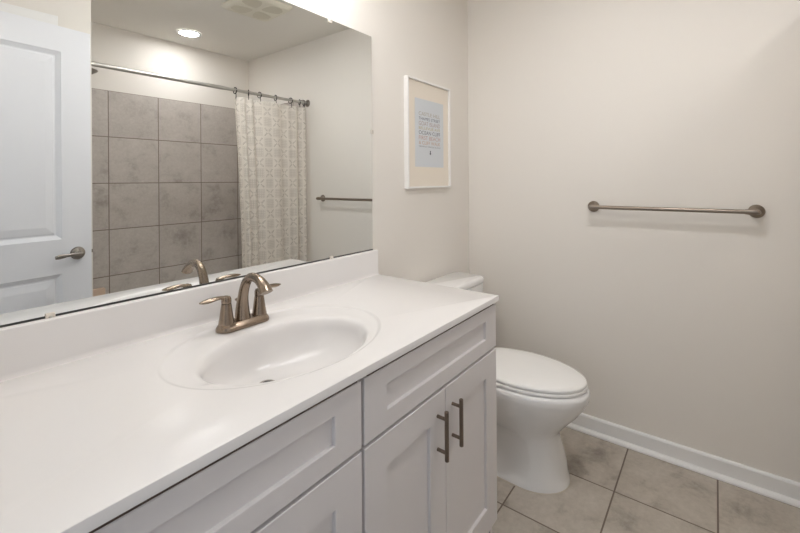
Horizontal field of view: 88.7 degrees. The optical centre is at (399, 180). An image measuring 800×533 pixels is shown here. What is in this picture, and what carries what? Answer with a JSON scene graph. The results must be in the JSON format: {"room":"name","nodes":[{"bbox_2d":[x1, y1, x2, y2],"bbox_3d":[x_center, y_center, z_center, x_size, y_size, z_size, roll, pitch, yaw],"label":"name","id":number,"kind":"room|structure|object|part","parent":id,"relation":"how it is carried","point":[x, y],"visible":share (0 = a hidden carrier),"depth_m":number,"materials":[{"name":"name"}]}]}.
{"room":"bathroom","nodes":[
{"label":"bathroom","id":0,"kind":"room"},
{"bbox_2d":[284,0,468,281],"bbox_3d":[-0.383,0.066,1.546,0.114,2.440,2.720,0,0,38],"label":"wall","id":1,"kind":"structure","parent":0,"point":[420,234],"depth_m":2.03,"materials":[{"name":"white paint"}]},
{"bbox_2d":[0,0,373,327],"bbox_3d":[-0.571,-0.162,1.200,0.012,0.938,1.485,0,0,38],"label":"wall mirror","id":2,"kind":"object","parent":1,"relation":"attached to","point":[148,148],"visible":1,"depth_m":1.12,"materials":[{"name":"silver mirror"}]},
{"bbox_2d":[0,249,378,381],"bbox_3d":[-0.562,0.358,1.191,0.032,0.106,1.504,0,0,38],"label":"backsplash","id":3,"kind":"structure","parent":1,"relation":"attached to","point":[31,347],"depth_m":1.05,"materials":[{"name":"stone"}]},
{"bbox_2d":[404,75,450,188],"bbox_3d":[0.151,-0.235,2.128,0.024,0.546,0.399,0,0,38],"label":"framed print","id":4,"kind":"object","parent":1,"relation":"attached to","point":[427,110],"visible":1,"depth_m":2.11,"materials":[{"name":"white paper"}]},
{"bbox_2d":[467,0,799,482],"bbox_3d":[1.448,0.053,1.776,2.506,2.440,0.120,0,0,38],"label":"wall","id":5,"kind":"structure","parent":0,"point":[683,328],"depth_m":1.91,"materials":[{"name":"white paint"}]},
{"bbox_2d":[588,201,764,217],"bbox_3d":[1.201,0.129,1.847,0.675,0.055,0.070,0,0,38],"label":"towel bar","id":6,"kind":"object","parent":5,"relation":"attached to","point":[756,211],"visible":1,"depth_m":1.77,"materials":[{"name":"silver metal"}]},
{"bbox_3d":[0.956,0.130,2.036,0.055,0.055,0.070,0,0,38],"label":"mounting post","id":7,"kind":"part","parent":6,"relation":"part of","materials":[{"name":"silver metal"}]},
{"bbox_3d":[1.447,0.127,1.657,0.055,0.055,0.070,0,0,38],"label":"mounting post","id":8,"kind":"part","parent":6,"relation":"part of","materials":[{"name":"silver metal"}]},
{"bbox_2d":[566,413,799,507],"bbox_3d":[1.035,1.234,2.006,1.545,0.083,0.031,0,0,38],"label":"baseboard","id":9,"kind":"structure","parent":5,"relation":"attached to","point":[776,487],"depth_m":1.80,"materials":[{"name":"white paint"}]},
{"bbox_2d":[492,427,799,532],"bbox_3d":[0.636,1.329,0.787,2.700,0.100,2.750,0,0,38],"label":"floor","id":10,"kind":"structure","parent":0,"point":[614,488],"depth_m":1.62,"materials":[{"name":"tile"}]},
{"bbox_2d":[89,380,361,532],"bbox_3d":[-0.536,0.858,0.739,0.600,0.858,0.812,0,0,38],"label":"vanity cabinet","id":11,"kind":"object","parent":10,"relation":"on","point":[303,474],"visible":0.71,"depth_m":0.73,"materials":[{"name":"white paint"}]},
{"bbox_2d":[0,249,498,532],"bbox_3d":[-0.342,0.415,1.022,0.584,0.223,1.504,0,0,38],"label":"countertop","id":12,"kind":"structure","parent":11,"relation":"on","point":[105,409],"depth_m":0.86,"materials":[{"name":"stone"}]},
{"bbox_2d":[199,272,280,333],"bbox_3d":[-0.448,0.335,1.168,0.186,0.156,0.186,0,0,-9],"label":"faucet","id":13,"kind":"object","parent":12,"relation":"on","point":[227,323],"visible":1,"depth_m":1.15,"materials":[{"name":"silver metal"}]},
{"bbox_3d":[-0.499,0.327,1.107,0.026,0.024,0.087,0,0,38],"label":"lever","id":14,"kind":"part","parent":13,"relation":"part of","materials":[{"name":"silver metal"}]},
{"bbox_3d":[-0.480,0.368,1.131,0.042,0.056,0.042,0,0,38],"label":"handle post","id":15,"kind":"part","parent":13,"relation":"part of","materials":[{"name":"silver metal"}]},
{"bbox_3d":[-0.448,0.403,1.172,0.060,0.020,0.159,0,0,38],"label":"plate","id":16,"kind":"part","parent":13,"relation":"part of","materials":[{"name":"silver metal"}]},
{"bbox_3d":[-0.410,0.328,1.142,0.149,0.143,0.045,0,0,38],"label":"spout","id":17,"kind":"part","parent":13,"relation":"part of","materials":[{"name":"silver metal"}]},
{"bbox_3d":[-0.417,0.367,1.212,0.042,0.056,0.042,0,0,38],"label":"handle post","id":18,"kind":"part","parent":13,"relation":"part of","materials":[{"name":"silver metal"}]},
{"bbox_3d":[-0.399,0.327,1.236,0.026,0.024,0.087,0,0,38],"label":"lever","id":19,"kind":"part","parent":13,"relation":"part of","materials":[{"name":"silver metal"}]},
{"bbox_3d":[-0.211,0.898,0.744,0.019,0.604,0.401,0,0,38],"label":"door","id":20,"kind":"part","parent":11,"relation":"part of","materials":[{"name":"white paint"}]},
{"bbox_2d":[359,303,496,532],"bbox_3d":[-0.077,0.855,1.334,0.600,0.858,0.687,0,0,38],"label":"vanity cabinet","id":21,"kind":"object","parent":10,"relation":"on","point":[429,421],"visible":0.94,"depth_m":1.13,"materials":[{"name":"white paint"}]},
{"bbox_3d":[0.021,0.896,1.044,0.019,0.604,0.340,0,0,38],"label":"door","id":22,"kind":"part","parent":21,"relation":"part of","materials":[{"name":"white paint"}]},
{"bbox_3d":[0.123,0.511,1.180,0.019,0.148,0.684,0,0,38],"label":"false drawer","id":23,"kind":"part","parent":21,"relation":"part of","materials":[{"name":"white paint"}]},
{"bbox_3d":[0.119,0.702,1.128,0.036,0.136,0.012,0,0,38],"label":"bar handle","id":24,"kind":"part","parent":21,"relation":"part of","materials":[{"name":"silver metal"}]},
{"bbox_3d":[0.168,0.701,1.192,0.036,0.136,0.012,0,0,38],"label":"bar handle","id":25,"kind":"part","parent":21,"relation":"part of","materials":[{"name":"silver metal"}]},
{"bbox_3d":[0.230,0.894,1.316,0.019,0.604,0.341,0,0,38],"label":"door","id":26,"kind":"part","parent":21,"relation":"part of","materials":[{"name":"white paint"}]},
{"bbox_2d":[426,272,589,494],"bbox_3d":[0.471,0.895,1.899,0.762,0.770,0.472,0,0,38],"label":"toilet","id":27,"kind":"object","parent":10,"relation":"on","point":[538,396],"visible":0.56,"depth_m":1.70,"materials":[{"name":"white ceramic"}]},
{"bbox_3d":[0.243,0.529,2.073,0.194,0.034,0.472,0,0,38],"label":"tank lid","id":28,"kind":"part","parent":27,"relation":"part of","materials":[{"name":"white ceramic"}]},
{"bbox_3d":[0.248,0.708,2.070,0.184,0.322,0.444,0,0,38],"label":"tank","id":29,"kind":"part","parent":27,"relation":"part of","materials":[{"name":"white ceramic"}]},
{"bbox_3d":[0.563,0.838,1.828,0.505,0.023,0.356,0,0,38],"label":"lid","id":30,"kind":"part","parent":27,"relation":"part of","materials":[{"name":"white plastic"}]},
{"bbox_3d":[0.564,0.859,1.827,0.507,0.014,0.362,0,0,38],"label":"seat","id":31,"kind":"part","parent":27,"relation":"part of","materials":[{"name":"white plastic"}]},
{"bbox_3d":[0.483,1.074,1.891,0.734,0.412,0.382,0,0,38],"label":"bowl","id":32,"kind":"part","parent":27,"relation":"part of","materials":[{"name":"white ceramic"}]}
]}

